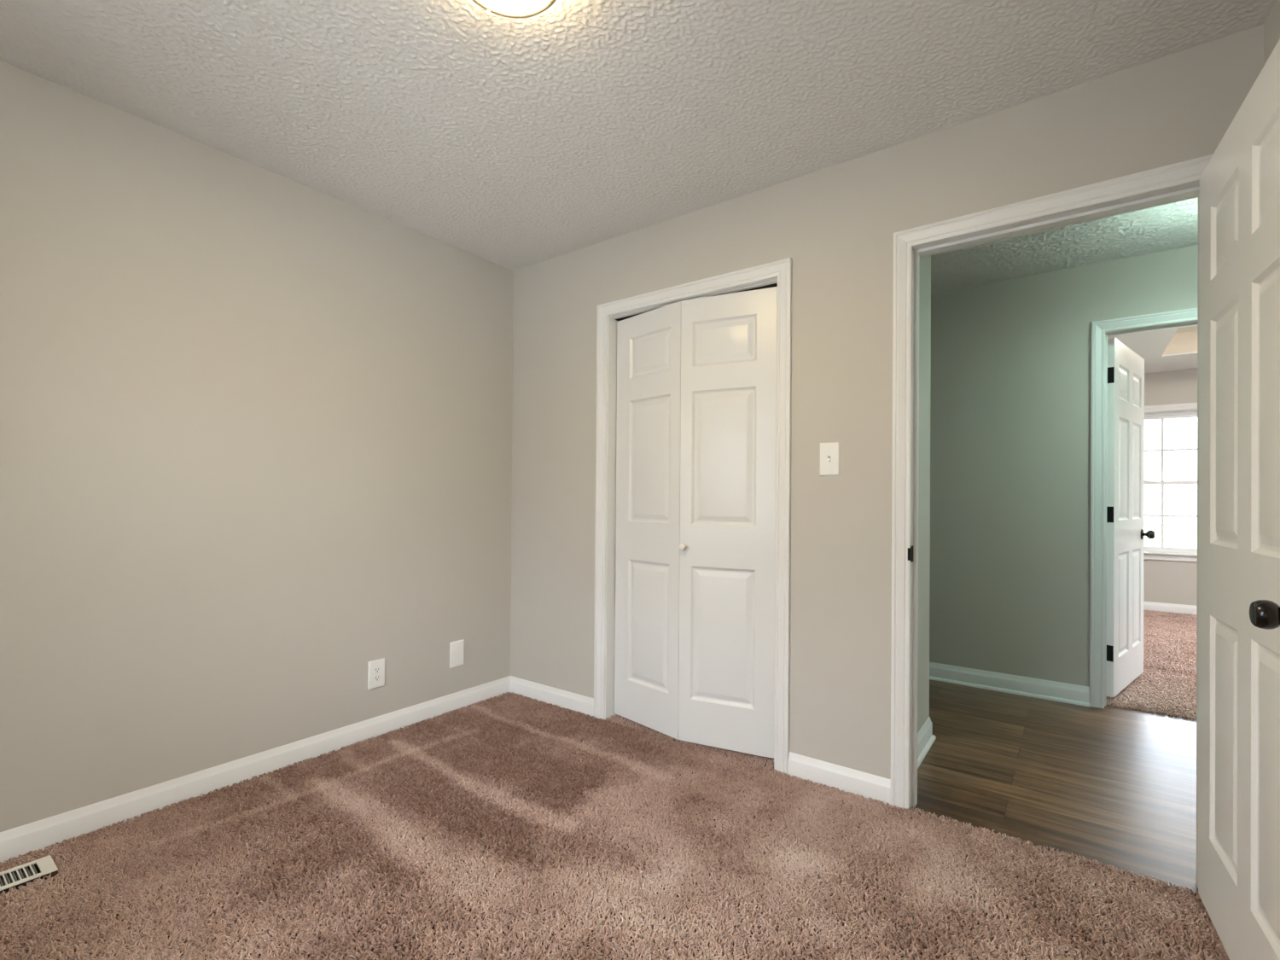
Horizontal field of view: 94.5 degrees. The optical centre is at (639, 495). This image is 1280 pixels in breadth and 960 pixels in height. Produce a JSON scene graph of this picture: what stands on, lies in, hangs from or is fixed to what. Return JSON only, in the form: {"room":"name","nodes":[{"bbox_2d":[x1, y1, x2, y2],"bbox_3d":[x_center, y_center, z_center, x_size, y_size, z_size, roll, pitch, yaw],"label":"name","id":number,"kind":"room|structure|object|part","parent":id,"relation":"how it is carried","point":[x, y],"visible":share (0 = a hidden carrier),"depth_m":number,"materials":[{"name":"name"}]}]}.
{"room":"empty bedroom","nodes":[
{"label":"empty bedroom","id":0,"kind":"room"},
{"bbox_2d":[0,60,513,831],"bbox_3d":[-1.433,-0.139,2.616,0.120,2.720,3.950,0,0,36],"label":"wall","id":1,"kind":"structure","parent":0,"point":[255,421],"depth_m":2.26,"materials":[{"name":"beige paint"}]},
{"bbox_2d":[0,675,510,863],"bbox_3d":[-1.611,1.084,2.268,0.012,0.096,2.900,0,0,36],"label":"baseboard","id":2,"kind":"structure","parent":1,"relation":"attached to","point":[42,834],"depth_m":2.26,"materials":[{"name":"white paint"}]},
{"bbox_2d":[367,657,384,690],"bbox_3d":[-1.236,0.839,2.779,0.008,0.131,0.081,0,0,36],"label":"wall outlet","id":3,"kind":"object","parent":1,"relation":"attached to","point":[376,668],"visible":1,"depth_m":2.77,"materials":[{"name":"white plastic"}]},
{"bbox_2d":[373,674,380,681],"bbox_3d":[-1.234,0.859,2.777,0.002,0.026,0.034,0,0,36],"label":"receptacle","id":4,"kind":"object","parent":3,"relation":"attached to","point":[376,677],"depth_m":2.78,"materials":[{"name":"white plastic"}]},
{"bbox_2d":[373,666,380,673],"bbox_3d":[-1.233,0.820,2.777,0.002,0.026,0.034,0,0,36],"label":"receptacle","id":5,"kind":"object","parent":3,"relation":"attached to","point":[376,669],"depth_m":2.78,"materials":[{"name":"white plastic"}]},
{"bbox_2d":[449,640,464,668],"bbox_3d":[-0.970,0.840,3.139,0.008,0.134,0.085,0,0,36],"label":"blank cover plate","id":6,"kind":"object","parent":1,"relation":"attached to","point":[456,648],"visible":1,"depth_m":3.13,"materials":[{"name":"white plastic"}]},
{"bbox_2d":[0,641,1221,959],"bbox_3d":[2.102,1.185,3.098,5.400,0.048,8.650,0,0,36],"label":"floor","id":7,"kind":"structure","parent":0,"point":[1115,786],"depth_m":2.32,"materials":[{"name":"wood"}]},
{"bbox_2d":[0,855,58,893],"bbox_3d":[-1.866,1.125,1.663,0.111,0.036,0.314,0,0,36],"label":"floor vent","id":8,"kind":"object","parent":7,"relation":"in","point":[21,875],"visible":0.96,"depth_m":1.74,"materials":[{"name":"white plastic"}]},
{"bbox_2d":[0,864,35,886],"bbox_3d":[-1.866,1.109,1.663,0.081,0.004,0.225,0,0,36],"label":"grille","id":9,"kind":"object","parent":8,"relation":"attached to","point":[21,875],"depth_m":1.73,"materials":[{"name":"white plastic"}]},
{"bbox_2d":[0,691,1229,959],"bbox_3d":[-0.386,1.128,1.363,3.032,0.015,2.873,0,0,36],"label":"carpet","id":10,"kind":"object","parent":7,"relation":"on","point":[716,769],"visible":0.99,"depth_m":1.78,"materials":[{"name":"brown carpet"}]},
{"bbox_2d":[605,714,773,769],"bbox_3d":[0.277,1.140,2.853,0.909,0.017,0.314,0,0,36],"label":"pile","id":11,"kind":"object","parent":7,"relation":"on","point":[628,722],"visible":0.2,"depth_m":2.66,"materials":[{"name":"brown carpet"}]},
{"bbox_2d":[909,806,1200,897],"bbox_3d":[1.298,1.142,1.921,0.782,0.017,0.026,0,0,36],"label":"pile","id":12,"kind":"object","parent":7,"relation":"on","point":[1129,873],"visible":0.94,"depth_m":1.88,"materials":[{"name":"brown carpet"}]},
{"bbox_2d":[1106,699,1196,720],"bbox_3d":[2.918,1.159,3.083,0.787,0.018,0.066,0,0,36],"label":"pile","id":13,"kind":"object","parent":7,"relation":"on","point":[1175,713],"visible":0.56,"depth_m":3.19,"materials":[{"name":"brown carpet"}]},
{"bbox_2d":[1106,610,1197,715],"bbox_3d":[4.217,1.177,4.530,2.099,0.017,3.806,0,0,36],"label":"carpet","id":14,"kind":"object","parent":7,"relation":"on","point":[1175,660],"visible":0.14,"depth_m":4.02,"materials":[{"name":"brown carpet"}]},
{"bbox_2d":[0,0,1274,270],"bbox_3d":[-0.369,-1.318,1.375,3.060,0.003,2.900,0,0,36],"label":"ceiling","id":15,"kind":"structure","parent":0,"point":[511,143],"depth_m":1.87,"materials":[{"name":"white paint"}]},
{"bbox_2d":[472,0,556,18],"bbox_3d":[-0.318,-1.274,1.419,0.262,0.086,0.262,0,0,36],"label":"ceiling light","id":16,"kind":"object","parent":15,"relation":"attached to","point":[509,8],"visible":1,"depth_m":1.51,"materials":[{"name":"white glass"}]},
{"bbox_2d":[510,23,1264,779],"bbox_3d":[1.379,-0.123,1.946,5.200,2.720,0.115,0,0,36],"label":"wall","id":17,"kind":"structure","parent":0,"point":[836,224],"depth_m":2.34,"materials":[{"name":"beige paint"}]},
{"bbox_2d":[509,675,593,717],"bbox_3d":[-0.495,1.097,3.238,0.656,0.096,0.012,0,0,36],"label":"baseboard","id":18,"kind":"structure","parent":17,"relation":"attached to","point":[561,698],"depth_m":3.22,"materials":[{"name":"white paint"}]},
{"bbox_2d":[593,257,791,774],"bbox_3d":[0.229,0.085,2.782,1.044,2.122,0.133,0,0,36],"label":"door frame","id":19,"kind":"structure","parent":17,"relation":"attached to","point":[778,273],"depth_m":2.75,"materials":[{"name":"white paint"}]},
{"bbox_3d":[-0.200,0.083,3.028,0.062,2.122,0.018,0,0,36],"label":"casing","id":20,"kind":"part","parent":19,"relation":"part of","materials":[{"name":"white paint"}]},
{"bbox_3d":[0.202,-0.946,2.742,1.044,0.062,0.018,0,0,36],"label":"head casing","id":21,"kind":"part","parent":19,"relation":"part of","materials":[{"name":"white paint"}]},
{"bbox_3d":[0.589,0.085,2.444,0.062,2.122,0.018,0,0,36],"label":"casing","id":22,"kind":"part","parent":19,"relation":"part of","materials":[{"name":"white paint"}]},
{"bbox_2d":[614,286,777,758],"bbox_3d":[0.213,0.113,2.761,0.904,2.026,0.149,0,0,36],"label":"door","id":23,"kind":"structure","parent":17,"relation":"in","point":[696,412],"depth_m":2.69,"materials":[{"name":"white paint"}]},
{"bbox_3d":[0.197,0.234,2.702,0.032,0.032,0.036,0,0,26],"label":"closet knob","id":24,"kind":"part","parent":23,"relation":"part of","materials":[{"name":"white plastic"}]},
{"bbox_2d":[819,442,839,476],"bbox_3d":[0.745,-0.144,2.333,0.079,0.131,0.017,0,0,36],"label":"light switch","id":25,"kind":"object","parent":17,"relation":"attached to","point":[829,452],"visible":1,"depth_m":2.33,"materials":[{"name":"white plastic"}]},
{"bbox_2d":[787,751,890,805],"bbox_3d":[0.770,1.101,2.303,0.402,0.096,0.012,0,0,36],"label":"baseboard","id":26,"kind":"structure","parent":17,"relation":"attached to","point":[867,785],"depth_m":2.29,"materials":[{"name":"white paint"}]},
{"bbox_2d":[890,154,1212,888],"bbox_3d":[1.339,0.090,1.973,0.909,2.119,0.151,0,0,36],"label":"door frame","id":27,"kind":"structure","parent":17,"relation":"attached to","point":[1180,181],"depth_m":2.16,"materials":[{"name":"white paint"}]},
{"bbox_3d":[0.959,0.088,2.171,0.062,2.119,0.018,0,0,36],"label":"casing","id":28,"kind":"part","parent":27,"relation":"part of","materials":[{"name":"white paint"}]},
{"bbox_3d":[0.992,0.214,2.168,0.010,0.059,0.044,0,0,36],"label":"strike plate","id":29,"kind":"part","parent":27,"relation":"part of","materials":[{"name":"metal"}]},
{"bbox_3d":[1.307,-0.939,1.925,0.909,0.062,0.018,0,0,36],"label":"head casing","id":30,"kind":"part","parent":27,"relation":"part of","materials":[{"name":"white paint"}]},
{"bbox_3d":[1.386,-0.938,2.032,0.909,0.062,0.018,0,0,36],"label":"head casing","id":31,"kind":"part","parent":27,"relation":"part of","materials":[{"name":"white paint"}]},
{"bbox_2d":[1198,39,1279,959],"bbox_3d":[1.400,0.106,1.350,0.161,2.030,0.780,0,0,32],"label":"door","id":32,"kind":"structure","parent":27,"relation":"attached to","point":[1239,709],"depth_m":1.36,"materials":[{"name":"white paint"}]},
{"bbox_3d":[1.185,0.224,1.102,0.063,0.066,0.066,0,0,32],"label":"knob","id":33,"kind":"part","parent":32,"relation":"part of","materials":[{"name":"black metal"}]},
{"bbox_2d":[917,256,926,733],"bbox_3d":[1.123,-0.121,2.545,0.095,2.720,0.545,0,0,36],"label":"wall","id":34,"kind":"structure","parent":0,"point":[922,299],"depth_m":2.67,"materials":[{"name":"beige paint"}]},
{"bbox_2d":[917,716,936,768],"bbox_3d":[1.204,1.100,2.559,0.026,0.106,0.648,0,0,36],"label":"baseboard","id":35,"kind":"structure","parent":34,"relation":"attached to","point":[926,738],"depth_m":2.67,"materials":[{"name":"white paint"}]},
{"bbox_2d":[925,256,930,721],"bbox_3d":[0.513,-0.121,3.394,2.085,2.720,0.095,0,0,36],"label":"wall","id":36,"kind":"structure","parent":0,"point":[928,258],"depth_m":2.77,"materials":[{"name":"beige paint"}]},
{"bbox_2d":[929,244,1197,686],"bbox_3d":[2.328,-0.108,3.483,5.500,2.720,0.115,0,0,36],"label":"wall","id":37,"kind":"structure","parent":0,"point":[1010,371],"depth_m":3.48,"materials":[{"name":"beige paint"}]},
{"bbox_2d":[929,662,1089,706],"bbox_3d":[1.316,1.109,4.130,2.908,0.106,0.026,0,0,36],"label":"baseboard","id":38,"kind":"structure","parent":37,"relation":"attached to","point":[1036,688],"depth_m":3.48,"materials":[{"name":"white paint"}]},
{"bbox_2d":[1106,337,1155,697],"bbox_3d":[2.959,0.126,3.600,0.795,2.030,0.161,1,0,-40],"label":"door","id":39,"kind":"structure","parent":37,"relation":"in","point":[1125,533],"depth_m":3.52,"materials":[{"name":"white paint"}]},
{"bbox_3d":[3.243,0.249,3.776,0.066,0.066,0.063,1,0,-40],"label":"knob","id":40,"kind":"part","parent":39,"relation":"part of","materials":[{"name":"black metal"}]},
{"bbox_2d":[1089,308,1197,708],"bbox_3d":[2.902,0.104,3.057,0.914,2.124,0.151,0,0,36],"label":"door frame","id":41,"kind":"structure","parent":37,"relation":"attached to","point":[1101,330],"depth_m":3.25,"materials":[{"name":"white paint"}]},
{"bbox_3d":[2.519,0.102,3.256,0.062,2.124,0.018,0,0,36],"label":"casing","id":42,"kind":"part","parent":41,"relation":"part of","materials":[{"name":"white paint"}]},
{"bbox_3d":[2.869,-0.927,3.009,0.914,0.062,0.018,0,0,36],"label":"head casing","id":43,"kind":"part","parent":41,"relation":"part of","materials":[{"name":"white paint"}]},
{"bbox_2d":[930,197,1198,293],"bbox_3d":[1.842,-1.292,2.735,5.400,0.008,1.685,0,0,36],"label":"ceiling","id":44,"kind":"structure","parent":0,"point":[1174,225],"depth_m":3.07,"materials":[{"name":"white paint"}]},
{"bbox_2d":[1107,325,1197,372],"bbox_3d":[4.396,-1.388,4.424,3.300,0.200,3.835,0,0,36],"label":"ceiling","id":45,"kind":"structure","parent":0,"point":[1150,346],"depth_m":5.35,"materials":[{"name":"white paint"}]},
{"bbox_2d":[1143,368,1197,605],"bbox_3d":[5.570,-0.071,6.020,3.300,2.720,0.150,0,0,36],"label":"wall","id":46,"kind":"structure","parent":0,"point":[1174,582],"depth_m":6.04,"materials":[{"name":"beige paint"}]},
{"bbox_2d":[1143,402,1197,562],"bbox_3d":[5.517,-0.132,6.032,1.090,1.595,0.195,0,0,36],"label":"window","id":47,"kind":"structure","parent":46,"relation":"in","point":[1187,410],"depth_m":6.09,"materials":[{"name":"white paint"}]},
{"bbox_3d":[5.532,0.211,6.054,0.834,0.718,0.026,0,0,36],"label":"sash","id":48,"kind":"part","parent":47,"relation":"part of","materials":[{"name":"glass"}]},
{"bbox_3d":[5.545,0.580,6.072,0.886,0.020,0.075,0,0,36],"label":"frame sill","id":49,"kind":"part","parent":47,"relation":"part of","materials":[{"name":"white plastic"}]},
{"bbox_3d":[5.557,-0.470,6.084,0.834,0.718,0.026,0,0,36],"label":"sash","id":50,"kind":"part","parent":47,"relation":"part of","materials":[{"name":"glass"}]},
{"bbox_3d":[5.486,-0.899,5.986,1.026,0.062,0.018,0,0,36],"label":"head casing","id":51,"kind":"part","parent":47,"relation":"part of","materials":[{"name":"white paint"}]},
{"bbox_2d":[1143,601,1197,615],"bbox_3d":[5.513,1.153,5.948,3.300,0.099,0.012,0,0,36],"label":"baseboard","id":52,"kind":"structure","parent":46,"relation":"attached to","point":[1151,606],"depth_m":6.02,"materials":[{"name":"white paint"}]},
{"bbox_2d":[1264,0,1279,63],"bbox_3d":[0.869,-0.135,0.355,0.150,2.720,3.050,0,0,36],"label":"wall","id":53,"kind":"structure","parent":0,"point":[1271,25],"depth_m":1.56,"materials":[{"name":"beige paint"}]},
{"label":"outside","id":54,"kind":"structure","parent":0,"visible":0},
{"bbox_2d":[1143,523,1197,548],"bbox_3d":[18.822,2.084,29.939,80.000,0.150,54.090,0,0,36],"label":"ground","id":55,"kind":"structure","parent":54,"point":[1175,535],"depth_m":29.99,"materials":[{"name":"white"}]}
]}

